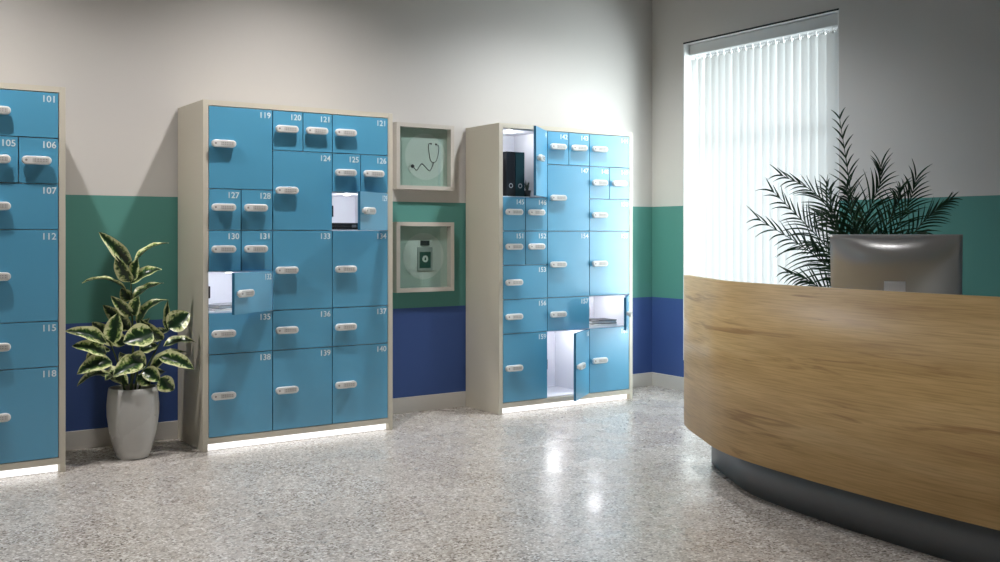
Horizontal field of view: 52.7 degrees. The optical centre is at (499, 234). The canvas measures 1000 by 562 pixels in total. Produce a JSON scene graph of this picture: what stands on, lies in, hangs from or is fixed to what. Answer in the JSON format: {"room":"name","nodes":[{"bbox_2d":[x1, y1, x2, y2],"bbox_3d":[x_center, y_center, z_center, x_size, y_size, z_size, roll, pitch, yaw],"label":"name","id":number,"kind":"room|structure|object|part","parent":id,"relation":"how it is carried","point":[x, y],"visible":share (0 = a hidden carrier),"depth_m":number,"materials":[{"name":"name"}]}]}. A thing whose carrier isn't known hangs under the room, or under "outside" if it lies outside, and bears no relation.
{"room":"clinic reception area","nodes":[
{"label":"clinic reception area","id":0,"kind":"room"},
{"bbox_2d":[0,0,651,431],"bbox_3d":[-2.359,-0.450,6.096,8.990,3.400,0.200,0,0,-34],"label":"wall","id":1,"kind":"structure","parent":0,"point":[126,68],"depth_m":6.70,"materials":[{"name":"paint"}]},
{"bbox_2d":[66,372,651,450],"bbox_3d":[-2.295,1.196,6.009,8.600,0.108,0.016,0,0,-34],"label":"baseboard","id":2,"kind":"structure","parent":1,"relation":"attached to","point":[99,437],"depth_m":7.06,"materials":[{"name":"white paint"}]},
{"bbox_2d":[393,222,453,292],"bbox_3d":[-0.541,0.155,7.160,0.468,0.492,0.064,0,0,-34],"label":"frame","id":3,"kind":"object","parent":1,"relation":"attached to","point":[423,252],"visible":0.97,"depth_m":7.17,"materials":[{"name":"grey"}]},
{"bbox_2d":[393,122,453,190],"bbox_3d":[-0.541,-0.552,7.160,0.468,0.466,0.064,0,0,-34],"label":"frame","id":4,"kind":"object","parent":1,"relation":"attached to","point":[423,154],"visible":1,"depth_m":7.17,"materials":[{"name":"grey wood"}]},
{"bbox_2d":[0,385,950,561],"bbox_3d":[0.154,1.300,2.363,8.990,0.100,9.200,0,0,-34],"label":"floor","id":5,"kind":"structure","parent":0,"point":[622,480],"depth_m":4.77,"materials":[{"name":"stone"}]},
{"bbox_2d":[0,82,65,477],"bbox_3d":[-2.947,0.235,5.205,1.226,2.030,0.586,0,0,-34],"label":"bank","id":6,"kind":"object","parent":5,"relation":"on","point":[32,117],"visible":1,"depth_m":5.24,"materials":[{"name":"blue metal"}]},
{"bbox_3d":[-2.565,0.931,5.132,0.143,0.043,0.034,0,0,-34],"label":"lock handle","id":7,"kind":"part","parent":6,"relation":"part of","materials":[{"name":"white plastic"}]},
{"bbox_3d":[-2.565,0.572,5.132,0.143,0.043,0.034,0,0,-34],"label":"lock handle","id":8,"kind":"part","parent":6,"relation":"part of","materials":[{"name":"white plastic"}]},
{"bbox_3d":[-2.565,0.212,5.132,0.143,0.043,0.034,0,0,-34],"label":"lock handle","id":9,"kind":"part","parent":6,"relation":"part of","materials":[{"name":"white plastic"}]},
{"bbox_3d":[-2.565,-0.148,5.132,0.143,0.043,0.034,0,0,-34],"label":"lock handle","id":10,"kind":"part","parent":6,"relation":"part of","materials":[{"name":"white plastic"}]},
{"bbox_3d":[-2.565,-0.387,5.132,0.143,0.043,0.034,0,0,-34],"label":"lock handle","id":11,"kind":"part","parent":6,"relation":"part of","materials":[{"name":"white plastic"}]},
{"bbox_3d":[-2.565,-0.636,5.132,0.143,0.043,0.034,0,0,-34],"label":"lock handle","id":12,"kind":"part","parent":6,"relation":"part of","materials":[{"name":"white plastic"}]},
{"bbox_3d":[-2.568,-0.387,5.161,0.189,0.235,0.018,0,0,-34],"label":"door","id":13,"kind":"part","parent":6,"relation":"part of","materials":[{"name":"blue laminate"}]},
{"bbox_3d":[-2.487,0.931,5.215,0.382,0.475,0.018,0,0,-34],"label":"door","id":14,"kind":"part","parent":6,"relation":"part of","materials":[{"name":"blue metal"}]},
{"bbox_3d":[-2.487,0.572,5.215,0.382,0.235,0.018,0,0,-34],"label":"door","id":15,"kind":"part","parent":6,"relation":"part of","materials":[{"name":"blue metal"}]},
{"bbox_3d":[-2.487,0.212,5.215,0.382,0.475,0.018,0,0,-34],"label":"door","id":16,"kind":"part","parent":6,"relation":"part of","materials":[{"name":"blue metal"}]},
{"bbox_3d":[-2.487,-0.148,5.215,0.382,0.235,0.018,0,0,-34],"label":"door","id":17,"kind":"part","parent":6,"relation":"part of","materials":[{"name":"blue metal"}]},
{"bbox_3d":[-2.487,-0.627,5.215,0.382,0.235,0.018,0,0,-34],"label":"door","id":18,"kind":"part","parent":6,"relation":"part of","materials":[{"name":"blue metal"}]},
{"bbox_3d":[-2.405,-0.387,5.240,0.143,0.043,0.034,0,0,-34],"label":"lock handle","id":19,"kind":"part","parent":6,"relation":"part of","materials":[{"name":"white plastic"}]},
{"bbox_3d":[-2.407,-0.387,5.269,0.189,0.235,0.018,0,0,-34],"label":"door","id":20,"kind":"part","parent":6,"relation":"part of","materials":[{"name":"blue laminate"}]},
{"bbox_2d":[66,232,195,459],"bbox_3d":[-2.062,0.617,5.660,0.722,1.267,0.315,0,0,-34],"label":"rubber plant","id":21,"kind":"object","parent":5,"relation":"on","point":[132,410],"visible":0.99,"depth_m":5.61,"materials":[{"name":"green plant"}]},
{"bbox_3d":[-2.064,1.052,5.680,0.280,0.397,0.280,0,0,-34],"label":"pot","id":22,"kind":"part","parent":21,"relation":"part of","materials":[{"name":"grey ceramic"}]},
{"bbox_3d":[-2.032,0.510,5.678,0.149,0.762,0.294,0,0,36],"label":"stem","id":23,"kind":"part","parent":21,"relation":"part of","materials":[{"name":"green plant"}]},
{"bbox_2d":[178,99,392,452],"bbox_3d":[-1.266,0.235,6.244,1.226,2.030,0.739,0,0,-34],"label":"bank","id":24,"kind":"object","parent":5,"relation":"on","point":[304,347],"visible":1,"depth_m":6.11,"materials":[{"name":"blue metal"}]},
{"bbox_2d":[208,308,231,311],"bbox_3d":[-1.621,0.438,6.038,0.270,0.014,0.210,0,0,-40],"label":"paper pad","id":25,"kind":"object","parent":24,"relation":"in","point":[209,309],"visible":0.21,"depth_m":5.92,"materials":[{"name":"white paper"}]},
{"bbox_2d":[208,302,231,308],"bbox_3d":[-1.625,0.421,6.035,0.170,0.020,0.250,0,0,39],"label":"book","id":26,"kind":"object","parent":25,"relation":"on","point":[215,305],"visible":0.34,"depth_m":5.94,"materials":[{"name":"grey paper"}]},
{"bbox_3d":[-1.602,0.931,5.853,0.143,0.043,0.034,0,0,-34],"label":"lock handle","id":27,"kind":"part","parent":24,"relation":"part of","materials":[{"name":"white plastic"}]},
{"bbox_3d":[-1.602,0.572,5.853,0.143,0.043,0.034,0,0,-34],"label":"lock handle","id":28,"kind":"part","parent":24,"relation":"part of","materials":[{"name":"white plastic"}]},
{"bbox_3d":[-1.602,0.082,5.853,0.143,0.043,0.034,0,0,-34],"label":"lock handle","id":29,"kind":"part","parent":24,"relation":"part of","materials":[{"name":"white plastic"}]},
{"bbox_3d":[-1.602,-0.161,5.853,0.143,0.043,0.034,0,0,-34],"label":"lock handle","id":30,"kind":"part","parent":24,"relation":"part of","materials":[{"name":"white plastic"}]},
{"bbox_3d":[-1.602,-0.529,5.853,0.143,0.043,0.034,0,0,-34],"label":"lock handle","id":31,"kind":"part","parent":24,"relation":"part of","materials":[{"name":"white plastic"}]},
{"bbox_3d":[-1.604,0.092,5.882,0.189,0.235,0.018,0,0,-34],"label":"door","id":32,"kind":"part","parent":24,"relation":"part of","materials":[{"name":"blue metal"}]},
{"bbox_3d":[-1.604,-0.148,5.882,0.189,0.235,0.018,0,0,-34],"label":"door","id":33,"kind":"part","parent":24,"relation":"part of","materials":[{"name":"blue metal"}]},
{"bbox_3d":[-1.524,0.931,5.936,0.382,0.475,0.018,0,0,-34],"label":"door","id":34,"kind":"part","parent":24,"relation":"part of","materials":[{"name":"blue metal"}]},
{"bbox_3d":[-1.524,0.572,5.936,0.382,0.235,0.018,0,0,-34],"label":"door","id":35,"kind":"part","parent":24,"relation":"part of","materials":[{"name":"blue metal"}]},
{"bbox_3d":[-1.524,-0.507,5.936,0.382,0.475,0.018,0,0,-34],"label":"door","id":36,"kind":"part","parent":24,"relation":"part of","materials":[{"name":"blue metal"}]},
{"bbox_3d":[-1.448,0.332,5.746,0.034,0.043,0.143,0,0,20],"label":"lock handle","id":37,"kind":"part","parent":24,"relation":"part of","materials":[{"name":"white plastic"}]},
{"bbox_3d":[-1.435,0.332,5.859,0.018,0.235,0.382,0,0,20],"label":"door","id":38,"kind":"part","parent":24,"relation":"part of","materials":[{"name":"blue metal"}]},
{"bbox_3d":[-1.441,0.082,5.961,0.143,0.043,0.034,0,0,-34],"label":"lock handle","id":39,"kind":"part","parent":24,"relation":"part of","materials":[{"name":"white plastic"}]},
{"bbox_3d":[-1.441,-0.161,5.961,0.143,0.043,0.034,0,0,-34],"label":"lock handle","id":40,"kind":"part","parent":24,"relation":"part of","materials":[{"name":"white plastic"}]},
{"bbox_3d":[-1.444,0.092,5.990,0.189,0.235,0.018,0,0,-34],"label":"door","id":41,"kind":"part","parent":24,"relation":"part of","materials":[{"name":"blue metal"}]},
{"bbox_3d":[-1.444,-0.148,5.990,0.189,0.235,0.018,0,0,-34],"label":"door","id":42,"kind":"part","parent":24,"relation":"part of","materials":[{"name":"blue metal"}]},
{"bbox_3d":[-1.281,0.931,6.069,0.143,0.043,0.034,0,0,-34],"label":"lock handle","id":43,"kind":"part","parent":24,"relation":"part of","materials":[{"name":"white plastic"}]},
{"bbox_3d":[-1.281,0.572,6.069,0.143,0.043,0.034,0,0,-34],"label":"lock handle","id":44,"kind":"part","parent":24,"relation":"part of","materials":[{"name":"white plastic"}]},
{"bbox_3d":[-1.281,0.212,6.069,0.143,0.043,0.034,0,0,-34],"label":"lock handle","id":45,"kind":"part","parent":24,"relation":"part of","materials":[{"name":"white plastic"}]},
{"bbox_3d":[-1.281,-0.268,6.069,0.143,0.043,0.034,0,0,-34],"label":"lock handle","id":46,"kind":"part","parent":24,"relation":"part of","materials":[{"name":"white plastic"}]},
{"bbox_3d":[-1.281,-0.636,6.069,0.143,0.043,0.034,0,0,-34],"label":"lock handle","id":47,"kind":"part","parent":24,"relation":"part of","materials":[{"name":"white plastic"}]},
{"bbox_3d":[-1.284,-0.627,6.098,0.189,0.235,0.018,0,0,-34],"label":"door","id":48,"kind":"part","parent":24,"relation":"part of","materials":[{"name":"blue metal"}]},
{"bbox_3d":[-1.204,0.931,6.152,0.382,0.475,0.018,0,0,-34],"label":"door","id":49,"kind":"part","parent":24,"relation":"part of","materials":[{"name":"blue metal"}]},
{"bbox_3d":[-1.204,0.572,6.152,0.382,0.235,0.018,0,0,-34],"label":"door","id":50,"kind":"part","parent":24,"relation":"part of","materials":[{"name":"blue metal"}]},
{"bbox_3d":[-1.204,0.212,6.152,0.382,0.475,0.018,0,0,-34],"label":"door","id":51,"kind":"part","parent":24,"relation":"part of","materials":[{"name":"blue metal"}]},
{"bbox_3d":[-1.204,-0.268,6.152,0.382,0.475,0.018,0,0,-34],"label":"door","id":52,"kind":"part","parent":24,"relation":"part of","materials":[{"name":"blue metal"}]},
{"bbox_3d":[-1.121,-0.636,6.177,0.143,0.043,0.034,0,0,-34],"label":"lock handle","id":53,"kind":"part","parent":24,"relation":"part of","materials":[{"name":"white plastic"}]},
{"bbox_3d":[-1.123,-0.627,6.206,0.189,0.235,0.018,0,0,-34],"label":"door","id":54,"kind":"part","parent":24,"relation":"part of","materials":[{"name":"blue metal"}]},
{"bbox_2d":[332,223,357,229],"bbox_3d":[-0.977,-0.055,6.457,0.290,0.042,0.204,0,0,-34],"label":"case","id":55,"kind":"object","parent":24,"relation":"in","point":[335,226],"visible":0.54,"depth_m":6.34,"materials":[{"name":"black plastic"}]},
{"bbox_3d":[-0.978,-0.067,6.459,0.290,0.020,0.200,0,0,-34],"label":"case lid","id":56,"kind":"part","parent":55,"relation":"part of","materials":[{"name":"black plastic"}]},
{"bbox_3d":[-0.960,0.931,6.285,0.143,0.043,0.034,0,0,-34],"label":"lock handle","id":57,"kind":"part","parent":24,"relation":"part of","materials":[{"name":"white plastic"}]},
{"bbox_3d":[-0.960,0.572,6.285,0.143,0.043,0.034,0,0,-34],"label":"lock handle","id":58,"kind":"part","parent":24,"relation":"part of","materials":[{"name":"white plastic"}]},
{"bbox_3d":[-0.960,0.212,6.285,0.143,0.043,0.034,0,0,-34],"label":"lock handle","id":59,"kind":"part","parent":24,"relation":"part of","materials":[{"name":"white plastic"}]},
{"bbox_3d":[-0.963,-0.387,6.314,0.189,0.235,0.018,0,0,-34],"label":"door","id":60,"kind":"part","parent":24,"relation":"part of","materials":[{"name":"blue metal"}]},
{"bbox_3d":[-0.960,-0.387,6.285,0.143,0.043,0.034,0,0,-34],"label":"lock handle","id":61,"kind":"part","parent":24,"relation":"part of","materials":[{"name":"white plastic"}]},
{"bbox_3d":[-0.960,-0.636,6.285,0.143,0.043,0.034,0,0,-34],"label":"lock handle","id":62,"kind":"part","parent":24,"relation":"part of","materials":[{"name":"white plastic"}]},
{"bbox_3d":[-0.883,0.931,6.368,0.382,0.475,0.018,0,0,-34],"label":"door","id":63,"kind":"part","parent":24,"relation":"part of","materials":[{"name":"blue metal"}]},
{"bbox_3d":[-0.883,0.572,6.368,0.382,0.235,0.018,0,0,-34],"label":"door","id":64,"kind":"part","parent":24,"relation":"part of","materials":[{"name":"blue metal"}]},
{"bbox_3d":[-0.883,0.212,6.368,0.382,0.475,0.018,0,0,-34],"label":"door","id":65,"kind":"part","parent":24,"relation":"part of","materials":[{"name":"blue metal"}]},
{"bbox_3d":[-0.883,-0.627,6.368,0.382,0.235,0.018,0,0,-34],"label":"door","id":66,"kind":"part","parent":24,"relation":"part of","materials":[{"name":"blue metal"}]},
{"bbox_3d":[-0.802,-0.148,6.176,0.034,0.043,0.143,0,0,19],"label":"lock handle","id":67,"kind":"part","parent":24,"relation":"part of","materials":[{"name":"white plastic"}]},
{"bbox_3d":[-0.790,-0.148,6.290,0.018,0.235,0.382,0,0,19],"label":"door","id":68,"kind":"part","parent":24,"relation":"part of","materials":[{"name":"blue metal"}]},
{"bbox_3d":[-0.803,-0.387,6.422,0.189,0.235,0.018,0,0,-34],"label":"door","id":69,"kind":"part","parent":24,"relation":"part of","materials":[{"name":"blue metal"}]},
{"bbox_3d":[-0.800,-0.387,6.393,0.143,0.043,0.034,0,0,-34],"label":"lock handle","id":70,"kind":"part","parent":24,"relation":"part of","materials":[{"name":"white plastic"}]},
{"bbox_2d":[466,123,632,414],"bbox_3d":[0.460,0.235,7.415,1.226,2.030,0.725,0,0,-34],"label":"bank","id":71,"kind":"object","parent":5,"relation":"on","point":[544,264],"visible":0.99,"depth_m":7.30,"materials":[{"name":"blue metal"}]},
{"bbox_2d":[503,151,514,195],"bbox_3d":[-0.001,-0.431,7.255,0.075,0.315,0.282,0,0,-34],"label":"binder","id":72,"kind":"object","parent":71,"relation":"in","point":[508,157],"visible":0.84,"depth_m":7.14,"materials":[{"name":"black plastic"}]},
{"bbox_3d":[0.098,0.931,7.064,0.143,0.043,0.034,0,0,-34],"label":"lock handle","id":73,"kind":"part","parent":71,"relation":"part of","materials":[{"name":"white plastic"}]},
{"bbox_3d":[0.098,0.572,7.064,0.143,0.043,0.034,0,0,-34],"label":"lock handle","id":74,"kind":"part","parent":71,"relation":"part of","materials":[{"name":"white plastic"}]},
{"bbox_3d":[0.098,0.332,7.064,0.143,0.043,0.034,0,0,-34],"label":"lock handle","id":75,"kind":"part","parent":71,"relation":"part of","materials":[{"name":"white plastic"}]},
{"bbox_3d":[0.095,0.092,7.093,0.189,0.235,0.018,0,0,-34],"label":"door","id":76,"kind":"part","parent":71,"relation":"part of","materials":[{"name":"blue metal"}]},
{"bbox_3d":[0.098,0.082,7.064,0.143,0.043,0.034,0,0,-34],"label":"lock handle","id":77,"kind":"part","parent":71,"relation":"part of","materials":[{"name":"white plastic"}]},
{"bbox_3d":[0.095,-0.148,7.093,0.189,0.235,0.018,0,0,-34],"label":"door","id":78,"kind":"part","parent":71,"relation":"part of","materials":[{"name":"blue metal"}]},
{"bbox_3d":[0.098,-0.161,7.064,0.143,0.043,0.034,0,0,-34],"label":"lock handle","id":79,"kind":"part","parent":71,"relation":"part of","materials":[{"name":"white plastic"}]},
{"bbox_2d":[515,152,523,195],"bbox_3d":[0.066,-0.431,7.299,0.075,0.315,0.282,0,0,-34],"label":"binder","id":80,"kind":"object","parent":71,"relation":"in","point":[519,156],"visible":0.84,"depth_m":7.18,"materials":[{"name":"teal"}]},
{"bbox_3d":[0.175,0.931,7.147,0.382,0.475,0.018,0,0,-34],"label":"door","id":81,"kind":"part","parent":71,"relation":"part of","materials":[{"name":"blue metal"}]},
{"bbox_3d":[0.175,0.572,7.147,0.382,0.235,0.018,0,0,-34],"label":"door","id":82,"kind":"part","parent":71,"relation":"part of","materials":[{"name":"blue metal"}]},
{"bbox_3d":[0.175,0.332,7.147,0.382,0.235,0.018,0,0,-34],"label":"door","id":83,"kind":"part","parent":71,"relation":"part of","materials":[{"name":"blue metal"}]},
{"bbox_2d":[524,181,530,196],"bbox_3d":[0.193,-0.337,7.243,0.060,0.126,0.059,0,0,24],"label":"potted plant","id":84,"kind":"object","parent":71,"relation":"in","point":[527,192],"visible":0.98,"depth_m":7.22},
{"bbox_3d":[0.256,0.092,7.201,0.189,0.235,0.018,0,0,-34],"label":"door","id":85,"kind":"part","parent":71,"relation":"part of","materials":[{"name":"blue metal"}]},
{"bbox_3d":[0.256,-0.148,7.201,0.189,0.235,0.018,0,0,-34],"label":"door","id":86,"kind":"part","parent":71,"relation":"part of","materials":[{"name":"blue metal"}]},
{"bbox_3d":[0.258,0.082,7.172,0.143,0.043,0.034,0,0,-34],"label":"lock handle","id":87,"kind":"part","parent":71,"relation":"part of","materials":[{"name":"white plastic"}]},
{"bbox_3d":[0.258,-0.161,7.172,0.143,0.043,0.034,0,0,-34],"label":"lock handle","id":88,"kind":"part","parent":71,"relation":"part of","materials":[{"name":"white plastic"}]},
{"bbox_3d":[0.284,-0.507,7.063,0.018,0.475,0.382,0,0,14],"label":"door","id":89,"kind":"part","parent":71,"relation":"part of","materials":[{"name":"blue metal"}]},
{"bbox_3d":[0.282,-0.529,6.949,0.034,0.043,0.143,0,0,14],"label":"lock handle","id":90,"kind":"part","parent":71,"relation":"part of","materials":[{"name":"white plastic"}]},
{"bbox_3d":[0.416,-0.627,7.309,0.189,0.235,0.018,0,0,-34],"label":"door","id":91,"kind":"part","parent":71,"relation":"part of","materials":[{"name":"blue laminate"}]},
{"bbox_3d":[0.419,0.572,7.280,0.143,0.043,0.034,0,0,-34],"label":"lock handle","id":92,"kind":"part","parent":71,"relation":"part of","materials":[{"name":"white plastic"}]},
{"bbox_3d":[0.419,0.212,7.280,0.143,0.043,0.034,0,0,-34],"label":"lock handle","id":93,"kind":"part","parent":71,"relation":"part of","materials":[{"name":"white plastic"}]},
{"bbox_3d":[0.419,-0.268,7.280,0.143,0.043,0.034,0,0,-34],"label":"lock handle","id":94,"kind":"part","parent":71,"relation":"part of","materials":[{"name":"white plastic"}]},
{"bbox_3d":[0.419,-0.636,7.280,0.143,0.043,0.034,0,0,-34],"label":"lock handle","id":95,"kind":"part","parent":71,"relation":"part of","materials":[{"name":"white plastic"}]},
{"bbox_3d":[0.496,0.212,7.363,0.382,0.475,0.018,0,0,-34],"label":"door","id":96,"kind":"part","parent":71,"relation":"part of","materials":[{"name":"blue metal"}]},
{"bbox_3d":[0.496,-0.268,7.363,0.382,0.475,0.018,0,0,-34],"label":"door","id":97,"kind":"part","parent":71,"relation":"part of","materials":[{"name":"blue metal"}]},
{"bbox_3d":[0.496,0.572,7.363,0.382,0.235,0.018,0,0,-34],"label":"door","id":98,"kind":"part","parent":71,"relation":"part of","materials":[{"name":"blue metal"}]},
{"bbox_3d":[0.576,-0.627,7.417,0.189,0.235,0.018,0,0,-34],"label":"door","id":99,"kind":"part","parent":71,"relation":"part of","materials":[{"name":"blue laminate"}]},
{"bbox_3d":[0.579,-0.636,7.388,0.143,0.043,0.034,0,0,-34],"label":"lock handle","id":100,"kind":"part","parent":71,"relation":"part of","materials":[{"name":"white plastic"}]},
{"bbox_3d":[0.589,0.931,7.284,0.018,0.475,0.382,0,0,19],"label":"door","id":101,"kind":"part","parent":71,"relation":"part of","materials":[{"name":"blue metal"}]},
{"bbox_3d":[0.577,0.931,7.171,0.034,0.043,0.143,0,0,19],"label":"lock handle","id":102,"kind":"part","parent":71,"relation":"part of","materials":[{"name":"white plastic"}]},
{"bbox_3d":[0.737,-0.387,7.525,0.189,0.235,0.018,0,0,-34],"label":"door","id":103,"kind":"part","parent":71,"relation":"part of","materials":[{"name":"blue metal"}]},
{"bbox_3d":[0.739,0.931,7.495,0.143,0.043,0.034,0,0,-34],"label":"lock handle","id":104,"kind":"part","parent":71,"relation":"part of","materials":[{"name":"white plastic"}]},
{"bbox_3d":[0.739,0.212,7.495,0.143,0.043,0.034,0,0,-34],"label":"lock handle","id":105,"kind":"part","parent":71,"relation":"part of","materials":[{"name":"white plastic"}]},
{"bbox_3d":[0.739,-0.148,7.495,0.143,0.043,0.034,0,0,-34],"label":"lock handle","id":106,"kind":"part","parent":71,"relation":"part of","materials":[{"name":"white plastic"}]},
{"bbox_3d":[0.739,-0.387,7.495,0.143,0.043,0.034,0,0,-34],"label":"lock handle","id":107,"kind":"part","parent":71,"relation":"part of","materials":[{"name":"white plastic"}]},
{"bbox_3d":[0.739,-0.636,7.495,0.143,0.043,0.034,0,0,-34],"label":"lock handle","id":108,"kind":"part","parent":71,"relation":"part of","materials":[{"name":"white plastic"}]},
{"bbox_2d":[589,323,616,326],"bbox_3d":[0.721,0.677,7.670,0.270,0.016,0.210,0,0,-37],"label":"paper pad","id":109,"kind":"object","parent":71,"relation":"in","point":[611,324],"visible":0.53,"depth_m":7.57,"materials":[{"name":"white paper"}]},
{"bbox_2d":[589,318,616,323],"bbox_3d":[0.743,0.654,7.673,0.230,0.028,0.170,0,0,-29],"label":"book","id":110,"kind":"object","parent":109,"relation":"on","point":[593,320],"visible":0.73,"depth_m":7.61,"materials":[{"name":"grey paper"}]},
{"bbox_3d":[0.817,0.931,7.579,0.382,0.475,0.018,0,0,-34],"label":"door","id":111,"kind":"part","parent":71,"relation":"part of","materials":[{"name":"blue metal"}]},
{"bbox_3d":[0.817,0.212,7.579,0.382,0.475,0.018,0,0,-34],"label":"door","id":112,"kind":"part","parent":71,"relation":"part of","materials":[{"name":"blue metal"}]},
{"bbox_3d":[0.817,-0.148,7.579,0.382,0.235,0.018,0,0,-34],"label":"door","id":113,"kind":"part","parent":71,"relation":"part of","materials":[{"name":"blue metal"}]},
{"bbox_3d":[0.817,-0.627,7.579,0.382,0.235,0.018,0,0,-34],"label":"door","id":114,"kind":"part","parent":71,"relation":"part of","materials":[{"name":"blue laminate"}]},
{"bbox_3d":[0.897,-0.387,7.633,0.189,0.235,0.018,0,0,-34],"label":"door","id":115,"kind":"part","parent":71,"relation":"part of","materials":[{"name":"blue metal"}]},
{"bbox_3d":[0.900,-0.387,7.604,0.143,0.043,0.034,0,0,-34],"label":"lock handle","id":116,"kind":"part","parent":71,"relation":"part of","materials":[{"name":"white plastic"}]},
{"bbox_3d":[0.938,0.572,7.491,0.018,0.235,0.382,0,0,10],"label":"door","id":117,"kind":"part","parent":71,"relation":"part of","materials":[{"name":"blue metal"}]},
{"bbox_2d":[684,275,999,561],"bbox_3d":[2.170,0.735,3.962,1.144,1.030,3.950,0,0,-34],"label":"reception desk","id":118,"kind":"object","parent":5,"relation":"on","point":[872,413],"visible":1,"depth_m":4.08,"materials":[{"name":"brown wood"}]},
{"bbox_2d":[830,234,962,294],"bbox_3d":[1.805,0.254,4.616,0.560,0.513,0.249,0,0,22],"label":"computer monitor","id":119,"kind":"object","parent":118,"relation":"on","point":[921,263],"visible":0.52,"depth_m":4.54,"materials":[{"name":"silver metal"}]},
{"bbox_2d":[746,108,961,286],"bbox_3d":[1.986,0.261,5.833,1.249,1.978,0.676,0,0,2],"label":"potted palm","id":120,"kind":"object","parent":5,"relation":"on","point":[822,213],"visible":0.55,"depth_m":5.75,"materials":[{"name":"green plant"}]},
{"bbox_2d":[524,190,530,196],"bbox_3d":[0.194,-0.296,7.242,0.060,0.045,0.060,0,0,-34],"label":"pot","id":121,"kind":"object","parent":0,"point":[526,192],"depth_m":7.22,"materials":[{"name":"grey plastic"}]},
{"bbox_2d":[652,0,999,376],"bbox_3d":[3.860,-0.450,4.738,0.190,3.400,9.000,0,0,-34],"label":"wall","id":122,"kind":"structure","parent":0,"point":[919,80],"depth_m":6.53,"materials":[{"name":"paint"}]},
{"bbox_2d":[652,372,683,390],"bbox_3d":[3.723,1.196,4.757,0.016,0.108,8.784,0,0,-34],"label":"baseboard","id":123,"kind":"structure","parent":122,"relation":"attached to","point":[658,379],"depth_m":8.23,"materials":[{"name":"white paint"}]},
{"bbox_2d":[683,8,838,359],"bbox_3d":[1.964,-0.271,7.545,0.200,2.551,1.497,0,0,-34],"label":"window","id":124,"kind":"structure","parent":122,"relation":"in","point":[687,57],"depth_m":8.12,"materials":[{"name":"white paint"}]},
{"bbox_2d":[690,13,837,286],"bbox_3d":[1.963,-0.286,7.545,0.070,2.483,1.468,0,0,-34],"label":"vertical blind","id":125,"kind":"object","parent":124,"relation":"attached to","point":[754,109],"visible":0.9,"depth_m":7.58,"materials":[{"name":"white fabric"}]},
{"bbox_3d":[1.961,-1.487,7.544,0.065,0.082,1.465,0,0,-34],"label":"head rail","id":126,"kind":"part","parent":125,"relation":"part of","materials":[{"name":"silver metal"}]}
]}

